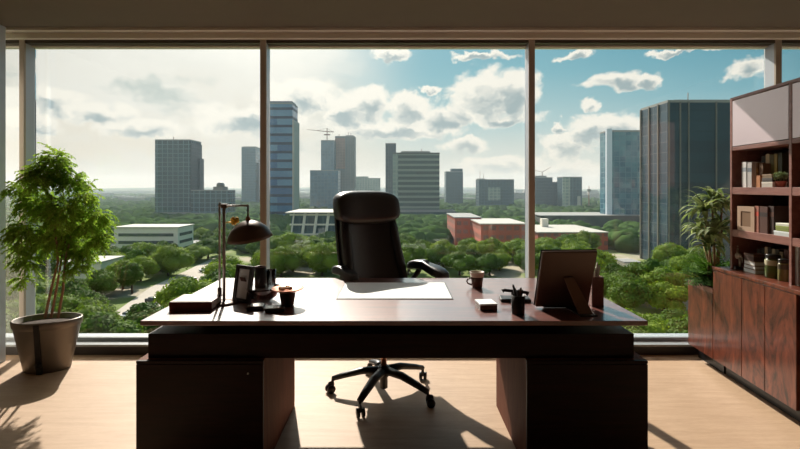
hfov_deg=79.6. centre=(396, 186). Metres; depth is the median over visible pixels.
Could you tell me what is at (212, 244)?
tree
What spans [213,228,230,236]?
tree
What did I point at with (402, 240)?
tree
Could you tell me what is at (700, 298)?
planter box
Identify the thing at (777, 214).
book
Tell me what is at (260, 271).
pen cup
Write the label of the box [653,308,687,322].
tree
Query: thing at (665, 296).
tree
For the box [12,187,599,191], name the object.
hills
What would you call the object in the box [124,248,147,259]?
tree
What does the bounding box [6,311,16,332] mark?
tree
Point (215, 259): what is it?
tree
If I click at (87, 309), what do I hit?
tree
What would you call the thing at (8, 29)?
trim
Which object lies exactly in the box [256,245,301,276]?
tree
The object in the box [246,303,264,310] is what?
case
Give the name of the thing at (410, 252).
tree
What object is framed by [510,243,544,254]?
tree
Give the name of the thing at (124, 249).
tree
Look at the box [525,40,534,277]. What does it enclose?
trim
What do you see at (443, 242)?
tree
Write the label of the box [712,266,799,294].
countertop
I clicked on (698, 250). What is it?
tree
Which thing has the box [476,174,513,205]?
office tower
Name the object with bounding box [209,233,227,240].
tree
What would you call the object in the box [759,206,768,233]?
book
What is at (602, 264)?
tree
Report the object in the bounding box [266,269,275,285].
glass tumbler
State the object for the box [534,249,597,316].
picture frame
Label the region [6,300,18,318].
tree
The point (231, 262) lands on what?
tree
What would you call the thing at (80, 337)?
window frame
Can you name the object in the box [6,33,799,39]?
trim
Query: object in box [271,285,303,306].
cup
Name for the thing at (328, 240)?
tree
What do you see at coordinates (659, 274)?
tree
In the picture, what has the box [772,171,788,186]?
potted plant
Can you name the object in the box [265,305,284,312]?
case
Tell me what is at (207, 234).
tree
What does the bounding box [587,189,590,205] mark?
radio mast
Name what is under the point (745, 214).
picture frame
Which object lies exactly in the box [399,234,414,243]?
tree
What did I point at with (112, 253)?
tree
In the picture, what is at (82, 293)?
tree
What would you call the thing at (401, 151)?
rooftop
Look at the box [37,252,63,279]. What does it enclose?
tree
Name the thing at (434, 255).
tree
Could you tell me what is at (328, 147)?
office tower
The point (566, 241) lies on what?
tree
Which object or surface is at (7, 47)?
trim
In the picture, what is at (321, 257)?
tree
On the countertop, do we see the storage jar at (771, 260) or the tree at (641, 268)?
the storage jar at (771, 260)
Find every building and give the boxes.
[56,256,124,279]
[113,224,194,248]
[285,209,334,236]
[393,149,439,209]
[446,213,481,245]
[470,218,524,242]
[535,218,608,249]
[617,259,640,266]
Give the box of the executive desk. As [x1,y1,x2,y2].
[136,278,647,448]
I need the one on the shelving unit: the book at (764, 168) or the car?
the book at (764, 168)
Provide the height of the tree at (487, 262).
8.256 m
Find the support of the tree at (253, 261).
on the ground
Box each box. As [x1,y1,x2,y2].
[475,299,497,310]
[588,262,603,306]
[688,281,724,373]
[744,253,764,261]
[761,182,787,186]
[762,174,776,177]
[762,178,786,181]
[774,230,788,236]
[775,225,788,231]
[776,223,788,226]
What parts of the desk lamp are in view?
arm, lamp shade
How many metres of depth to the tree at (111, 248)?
199.07 m
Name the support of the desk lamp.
on the executive desk
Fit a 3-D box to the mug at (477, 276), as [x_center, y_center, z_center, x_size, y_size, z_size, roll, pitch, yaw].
[0.514,0.599,3.107,0.103,0.102,0.095,0,0,40]
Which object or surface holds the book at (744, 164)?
on the shelving unit
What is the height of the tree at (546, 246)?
9.341 m
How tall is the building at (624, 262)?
4.151 m
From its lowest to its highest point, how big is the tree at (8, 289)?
10.592 m
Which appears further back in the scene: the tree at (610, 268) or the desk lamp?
the tree at (610, 268)
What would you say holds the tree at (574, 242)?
on the ground
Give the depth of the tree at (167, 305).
99.54 m
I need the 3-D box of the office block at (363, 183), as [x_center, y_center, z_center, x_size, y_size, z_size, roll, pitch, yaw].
[-56.250,5.731,912.500,48.950,51.338,25.200,0,0,0]
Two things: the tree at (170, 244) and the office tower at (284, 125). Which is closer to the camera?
the tree at (170, 244)
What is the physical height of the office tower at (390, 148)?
82.709 m
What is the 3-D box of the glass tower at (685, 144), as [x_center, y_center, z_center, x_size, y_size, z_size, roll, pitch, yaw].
[131.167,-3.024,200.300,48.992,68.848,21.600,0,0,0]
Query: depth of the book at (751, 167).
3.33 m
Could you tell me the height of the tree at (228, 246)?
7.910 m
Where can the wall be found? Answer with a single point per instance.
(2, 28)
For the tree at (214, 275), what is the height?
9.477 m
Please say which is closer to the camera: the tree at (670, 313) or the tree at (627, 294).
the tree at (670, 313)
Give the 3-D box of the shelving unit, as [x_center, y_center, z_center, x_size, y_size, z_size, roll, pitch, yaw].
[2.526,-0.028,2.723,0.300,1.245,1.575,0,0,5]
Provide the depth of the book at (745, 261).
3.28 m
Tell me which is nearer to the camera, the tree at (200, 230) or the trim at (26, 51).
the trim at (26, 51)
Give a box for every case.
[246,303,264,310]
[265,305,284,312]
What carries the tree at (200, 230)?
on the ground
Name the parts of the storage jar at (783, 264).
lid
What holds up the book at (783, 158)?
on the shelving unit
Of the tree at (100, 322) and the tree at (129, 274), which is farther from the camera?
the tree at (129, 274)
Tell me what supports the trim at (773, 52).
attached to the wall
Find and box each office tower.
[155,137,203,211]
[241,146,259,201]
[270,101,298,214]
[321,140,335,169]
[335,132,355,191]
[385,143,395,193]
[444,169,462,204]
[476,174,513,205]
[535,176,552,204]
[557,177,581,206]
[600,129,639,214]
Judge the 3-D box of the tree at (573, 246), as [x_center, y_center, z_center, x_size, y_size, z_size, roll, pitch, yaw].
[65.418,26.234,177.760,13.120,10.377,14.405,0,0,22]
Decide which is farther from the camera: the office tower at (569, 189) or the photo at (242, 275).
the office tower at (569, 189)
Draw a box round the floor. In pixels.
[0,355,799,448]
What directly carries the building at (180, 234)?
on the ground
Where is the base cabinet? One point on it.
(756, 317)
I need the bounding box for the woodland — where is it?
[6,193,639,253]
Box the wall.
[0,25,5,362]
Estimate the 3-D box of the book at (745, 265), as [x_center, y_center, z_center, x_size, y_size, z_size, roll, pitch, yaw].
[2.517,0.554,3.331,0.140,0.026,0.119,0,0,5]
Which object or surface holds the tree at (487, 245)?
on the ground
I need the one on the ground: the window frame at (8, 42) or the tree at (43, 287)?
the tree at (43, 287)
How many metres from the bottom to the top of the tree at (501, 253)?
8.514 m
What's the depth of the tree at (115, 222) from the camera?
276.18 m
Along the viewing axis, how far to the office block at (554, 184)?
650.02 m
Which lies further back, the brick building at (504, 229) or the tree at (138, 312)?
the brick building at (504, 229)
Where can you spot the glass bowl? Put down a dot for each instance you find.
(255, 296)
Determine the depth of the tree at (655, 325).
84.31 m
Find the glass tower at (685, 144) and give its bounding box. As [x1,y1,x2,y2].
[640,100,729,263]
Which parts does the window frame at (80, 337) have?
frame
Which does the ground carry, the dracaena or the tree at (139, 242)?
the tree at (139, 242)
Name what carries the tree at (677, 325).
on the ground
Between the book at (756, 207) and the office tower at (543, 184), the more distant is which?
the office tower at (543, 184)
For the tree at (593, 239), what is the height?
11.814 m
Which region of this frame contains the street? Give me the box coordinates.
[116,258,214,314]
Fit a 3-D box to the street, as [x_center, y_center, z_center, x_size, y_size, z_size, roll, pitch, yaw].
[-64.257,31.325,152.374,33.351,0.150,119.815,0,0,0]
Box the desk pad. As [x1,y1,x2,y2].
[336,282,452,298]
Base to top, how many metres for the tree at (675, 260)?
9.372 m
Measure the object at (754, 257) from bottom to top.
0.050 m
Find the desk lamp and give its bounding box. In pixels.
[216,202,272,306]
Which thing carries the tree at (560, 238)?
on the ground
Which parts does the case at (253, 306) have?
lid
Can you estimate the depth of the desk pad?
2.99 m
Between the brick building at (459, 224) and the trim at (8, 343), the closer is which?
the trim at (8, 343)
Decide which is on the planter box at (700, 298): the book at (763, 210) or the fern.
the fern
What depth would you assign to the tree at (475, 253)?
178.79 m
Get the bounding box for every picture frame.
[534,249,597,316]
[737,206,754,231]
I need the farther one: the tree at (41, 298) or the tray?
the tree at (41, 298)
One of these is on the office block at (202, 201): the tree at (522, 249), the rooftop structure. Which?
the rooftop structure
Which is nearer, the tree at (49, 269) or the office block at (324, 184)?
the tree at (49, 269)
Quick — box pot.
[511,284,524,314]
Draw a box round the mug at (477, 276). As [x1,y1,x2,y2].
[466,270,483,287]
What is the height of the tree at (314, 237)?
9.316 m
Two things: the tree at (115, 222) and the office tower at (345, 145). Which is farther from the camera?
the office tower at (345, 145)
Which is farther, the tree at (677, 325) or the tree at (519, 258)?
the tree at (519, 258)
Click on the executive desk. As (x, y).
(221, 377)
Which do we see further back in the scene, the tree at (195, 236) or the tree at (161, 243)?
the tree at (195, 236)
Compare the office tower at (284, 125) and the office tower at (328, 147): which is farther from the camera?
the office tower at (328, 147)
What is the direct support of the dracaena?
in the planter box at (700, 298)
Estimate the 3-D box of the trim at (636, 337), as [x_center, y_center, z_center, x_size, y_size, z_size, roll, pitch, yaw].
[2.149,0.058,4.115,2.005,2.503,0.060,0,0,0]
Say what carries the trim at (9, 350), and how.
attached to the wall
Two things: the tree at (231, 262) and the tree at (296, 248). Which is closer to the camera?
the tree at (231, 262)
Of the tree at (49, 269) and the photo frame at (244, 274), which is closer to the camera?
the photo frame at (244, 274)
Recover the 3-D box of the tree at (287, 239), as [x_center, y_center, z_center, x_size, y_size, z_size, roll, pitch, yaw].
[-46.450,25.135,202.984,17.429,12.584,15.875,0,0,-18]
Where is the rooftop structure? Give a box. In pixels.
[213,187,227,189]
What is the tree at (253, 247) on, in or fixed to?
on the ground
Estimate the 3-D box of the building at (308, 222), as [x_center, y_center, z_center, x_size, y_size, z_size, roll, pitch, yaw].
[-41.782,22.056,258.097,28.803,18.778,35.000,0,0,0]
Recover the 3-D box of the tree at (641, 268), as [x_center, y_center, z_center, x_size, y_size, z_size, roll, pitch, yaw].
[73.430,25.937,138.596,13.905,10.979,13.866,0,0,6]
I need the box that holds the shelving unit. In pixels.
[730,77,799,284]
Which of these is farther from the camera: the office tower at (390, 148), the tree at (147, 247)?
the office tower at (390, 148)
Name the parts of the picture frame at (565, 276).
support leg, foot plate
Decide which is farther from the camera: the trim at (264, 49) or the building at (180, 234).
the building at (180, 234)
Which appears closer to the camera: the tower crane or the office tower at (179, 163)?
the office tower at (179, 163)
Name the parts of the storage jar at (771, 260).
lid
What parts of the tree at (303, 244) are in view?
crown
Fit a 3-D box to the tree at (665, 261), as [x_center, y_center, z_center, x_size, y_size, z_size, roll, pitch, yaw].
[98.176,27.869,168.143,10.977,7.096,10.946,0,0,-27]
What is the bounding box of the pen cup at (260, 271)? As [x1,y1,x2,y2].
[255,266,265,287]
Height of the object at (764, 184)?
0.035 m
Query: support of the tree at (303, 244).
on the ground
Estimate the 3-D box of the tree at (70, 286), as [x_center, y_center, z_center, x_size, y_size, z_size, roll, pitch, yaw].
[-79.829,26.915,118.064,11.468,9.013,11.436,0,0,13]
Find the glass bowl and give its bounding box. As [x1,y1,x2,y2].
[246,283,279,301]
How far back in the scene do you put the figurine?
3.47 m
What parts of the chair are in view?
leg, backrest, leg, leg, leg, leg, armrest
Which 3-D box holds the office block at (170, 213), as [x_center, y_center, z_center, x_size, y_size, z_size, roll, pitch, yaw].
[-186.823,27.153,432.000,63.950,8.494,14.200,0,0,0]
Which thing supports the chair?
on the floor
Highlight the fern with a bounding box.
[678,248,729,286]
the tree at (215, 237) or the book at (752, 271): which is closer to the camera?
the book at (752, 271)
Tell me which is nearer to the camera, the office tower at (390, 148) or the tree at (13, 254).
the tree at (13, 254)
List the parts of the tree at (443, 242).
crown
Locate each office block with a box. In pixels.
[153,212,226,214]
[191,182,234,213]
[310,170,340,207]
[356,176,380,190]
[400,210,455,214]
[535,212,639,227]
[552,182,556,205]
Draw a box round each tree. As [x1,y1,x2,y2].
[0,142,118,374]
[6,253,39,276]
[6,279,18,302]
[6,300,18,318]
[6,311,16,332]
[7,270,18,279]
[9,293,53,304]
[12,272,60,295]
[13,292,104,318]
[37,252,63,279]
[52,278,90,295]
[71,289,109,304]
[72,302,122,320]
[79,312,146,332]
[85,269,119,295]
[94,249,126,259]
[105,221,121,238]
[105,259,143,288]
[109,246,117,251]
[113,246,135,254]
[117,262,144,293]
[119,301,165,332]
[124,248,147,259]
[127,241,145,246]
[128,255,161,280]
[134,242,159,256]
[149,245,194,275]
[152,275,214,306]
[155,240,169,247]
[162,243,181,248]
[164,292,194,307]
[185,244,211,261]
[192,238,221,258]
[193,227,210,234]
[193,232,201,239]
[198,231,216,239]
[198,268,232,282]
[202,256,247,277]
[207,255,227,265]
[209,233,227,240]
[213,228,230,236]
[218,238,234,254]
[245,240,275,254]
[250,250,259,265]
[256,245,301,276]
[270,232,303,247]
[284,244,303,271]
[294,240,314,265]
[299,242,337,275]
[307,235,323,240]
[309,238,328,243]
[322,238,333,242]
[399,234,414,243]
[400,237,410,245]
[401,242,427,274]
[413,239,430,249]
[425,244,453,264]
[430,239,457,266]
[441,250,476,274]
[456,237,478,251]
[464,248,481,258]
[474,253,505,275]
[476,237,510,255]
[483,248,511,270]
[503,238,524,243]
[505,239,524,257]
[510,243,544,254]
[513,251,539,269]
[515,248,524,254]
[535,237,562,247]
[539,243,559,249]
[556,234,579,241]
[561,241,590,248]
[562,238,590,247]
[563,244,584,248]
[569,230,601,248]
[591,248,619,264]
[594,256,605,274]
[599,262,632,274]
[599,270,647,296]
[606,280,652,310]
[610,272,649,287]
[622,308,669,332]
[625,258,673,276]
[630,330,646,332]
[639,266,687,288]
[646,281,687,312]
[650,242,686,261]
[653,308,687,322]
[659,256,677,266]
[664,314,687,332]
[668,253,702,278]
[683,246,712,259]
[689,261,707,279]
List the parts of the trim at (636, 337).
frame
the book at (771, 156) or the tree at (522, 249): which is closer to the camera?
the book at (771, 156)
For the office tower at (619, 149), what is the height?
73.331 m
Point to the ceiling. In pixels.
(13, 13)
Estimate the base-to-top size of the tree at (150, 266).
8.649 m
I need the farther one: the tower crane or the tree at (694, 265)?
the tower crane
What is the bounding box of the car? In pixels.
[145,296,154,301]
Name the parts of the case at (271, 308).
lid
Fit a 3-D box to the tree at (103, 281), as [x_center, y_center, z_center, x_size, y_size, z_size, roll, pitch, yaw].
[-80.437,26.829,131.010,9.031,9.177,9.569,0,0,14]
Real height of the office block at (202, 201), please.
35.767 m
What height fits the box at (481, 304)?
0.036 m
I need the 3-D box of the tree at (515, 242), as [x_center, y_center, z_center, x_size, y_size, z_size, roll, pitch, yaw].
[49.774,26.505,200.291,13.460,9.830,13.707,0,0,-2]
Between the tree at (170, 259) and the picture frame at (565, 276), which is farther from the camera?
the tree at (170, 259)
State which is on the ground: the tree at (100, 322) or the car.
the tree at (100, 322)
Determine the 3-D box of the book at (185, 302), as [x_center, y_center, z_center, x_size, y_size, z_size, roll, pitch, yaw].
[-1.083,0.625,2.600,0.220,0.050,0.182,0,0,-2]
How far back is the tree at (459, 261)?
167.68 m
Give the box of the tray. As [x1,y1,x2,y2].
[271,285,303,292]
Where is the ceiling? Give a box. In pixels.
[0,0,799,26]
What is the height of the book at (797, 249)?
0.239 m
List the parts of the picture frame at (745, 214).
panel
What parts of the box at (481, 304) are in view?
lid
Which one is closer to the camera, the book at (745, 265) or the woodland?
the book at (745, 265)
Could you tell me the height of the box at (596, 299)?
0.235 m
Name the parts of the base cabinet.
door, door, door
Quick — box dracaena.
[678,186,729,285]
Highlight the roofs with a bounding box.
[6,190,598,201]
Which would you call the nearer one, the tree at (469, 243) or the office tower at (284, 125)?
the tree at (469, 243)
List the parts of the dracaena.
stem, stem, stem, stem, stem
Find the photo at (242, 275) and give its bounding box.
[236,269,248,298]
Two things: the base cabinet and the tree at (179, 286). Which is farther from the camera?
the tree at (179, 286)
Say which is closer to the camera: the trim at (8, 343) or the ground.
the trim at (8, 343)
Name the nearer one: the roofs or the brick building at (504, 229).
the brick building at (504, 229)
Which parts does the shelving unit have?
panel, shelf, shelf, shelf, door, panel, panel, shelf, shelf, shelf, door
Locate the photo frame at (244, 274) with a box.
[232,264,254,303]
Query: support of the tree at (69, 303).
on the ground
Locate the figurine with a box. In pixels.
[729,245,743,268]
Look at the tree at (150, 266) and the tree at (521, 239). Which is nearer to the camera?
the tree at (150, 266)
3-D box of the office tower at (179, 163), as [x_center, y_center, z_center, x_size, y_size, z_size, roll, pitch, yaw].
[-211.657,-8.839,468.450,35.677,80.478,27.100,0,0,0]
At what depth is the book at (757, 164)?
3.31 m
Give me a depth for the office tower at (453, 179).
689.92 m
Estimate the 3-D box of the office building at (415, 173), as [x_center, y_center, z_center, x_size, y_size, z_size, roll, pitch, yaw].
[18.849,-3.456,484.650,46.131,69.712,30.900,0,0,0]
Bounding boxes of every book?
[169,294,221,310]
[742,162,749,186]
[743,267,764,273]
[744,260,764,265]
[744,264,764,269]
[747,162,763,186]
[755,206,758,232]
[756,163,760,175]
[756,175,762,186]
[759,163,770,174]
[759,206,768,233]
[766,154,773,162]
[768,206,788,234]
[770,155,773,173]
[774,154,777,172]
[778,153,788,186]
[795,247,799,285]
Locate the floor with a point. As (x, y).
(90, 403)
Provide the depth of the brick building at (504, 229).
224.97 m
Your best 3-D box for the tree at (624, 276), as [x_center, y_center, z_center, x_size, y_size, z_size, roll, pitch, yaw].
[56.867,26.068,117.608,9.833,10.705,9.280,0,0,4]
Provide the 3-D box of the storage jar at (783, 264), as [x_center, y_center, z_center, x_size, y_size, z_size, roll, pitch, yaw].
[2.453,0.526,3.046,0.061,0.138,0.061,0,0,5]
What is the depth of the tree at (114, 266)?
144.86 m
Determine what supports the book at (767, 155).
on the shelving unit
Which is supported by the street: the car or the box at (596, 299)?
the car
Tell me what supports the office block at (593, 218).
on the ground
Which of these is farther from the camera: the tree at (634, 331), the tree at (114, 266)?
the tree at (114, 266)
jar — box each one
[764,254,780,278]
[777,258,788,281]
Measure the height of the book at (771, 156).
0.218 m
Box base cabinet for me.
[712,266,799,421]
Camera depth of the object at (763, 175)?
3.13 m
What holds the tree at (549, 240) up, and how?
on the ground
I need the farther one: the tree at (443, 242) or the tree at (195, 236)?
the tree at (195, 236)
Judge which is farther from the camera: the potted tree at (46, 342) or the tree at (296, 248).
the tree at (296, 248)
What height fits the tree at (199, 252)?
7.485 m
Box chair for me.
[325,191,448,417]
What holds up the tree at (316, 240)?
on the ground
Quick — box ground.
[43,239,728,316]
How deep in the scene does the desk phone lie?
2.74 m
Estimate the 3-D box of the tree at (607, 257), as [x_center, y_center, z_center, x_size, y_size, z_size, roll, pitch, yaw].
[70.063,26.364,168.126,14.083,10.115,15.462,0,0,10]
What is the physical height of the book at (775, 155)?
0.222 m
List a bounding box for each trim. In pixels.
[6,27,799,31]
[6,32,799,32]
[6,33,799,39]
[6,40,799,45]
[6,46,799,48]
[6,333,692,346]
[6,347,697,354]
[19,40,34,316]
[260,40,269,268]
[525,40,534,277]
[765,40,781,87]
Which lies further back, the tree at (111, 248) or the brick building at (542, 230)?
the brick building at (542, 230)
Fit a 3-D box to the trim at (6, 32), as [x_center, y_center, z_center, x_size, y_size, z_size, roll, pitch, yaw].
[0.025,-1.344,4.120,7.450,0.153,0.400,0,0,0]
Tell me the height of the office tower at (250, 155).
96.542 m
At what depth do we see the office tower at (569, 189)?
600.00 m
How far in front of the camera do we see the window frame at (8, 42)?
4.00 m
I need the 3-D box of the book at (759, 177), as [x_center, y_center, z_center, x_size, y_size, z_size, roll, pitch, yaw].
[2.448,-0.038,3.232,0.030,0.080,0.039,0,0,5]
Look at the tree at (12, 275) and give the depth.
137.42 m
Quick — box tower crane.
[307,128,333,139]
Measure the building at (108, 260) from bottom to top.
8.272 m

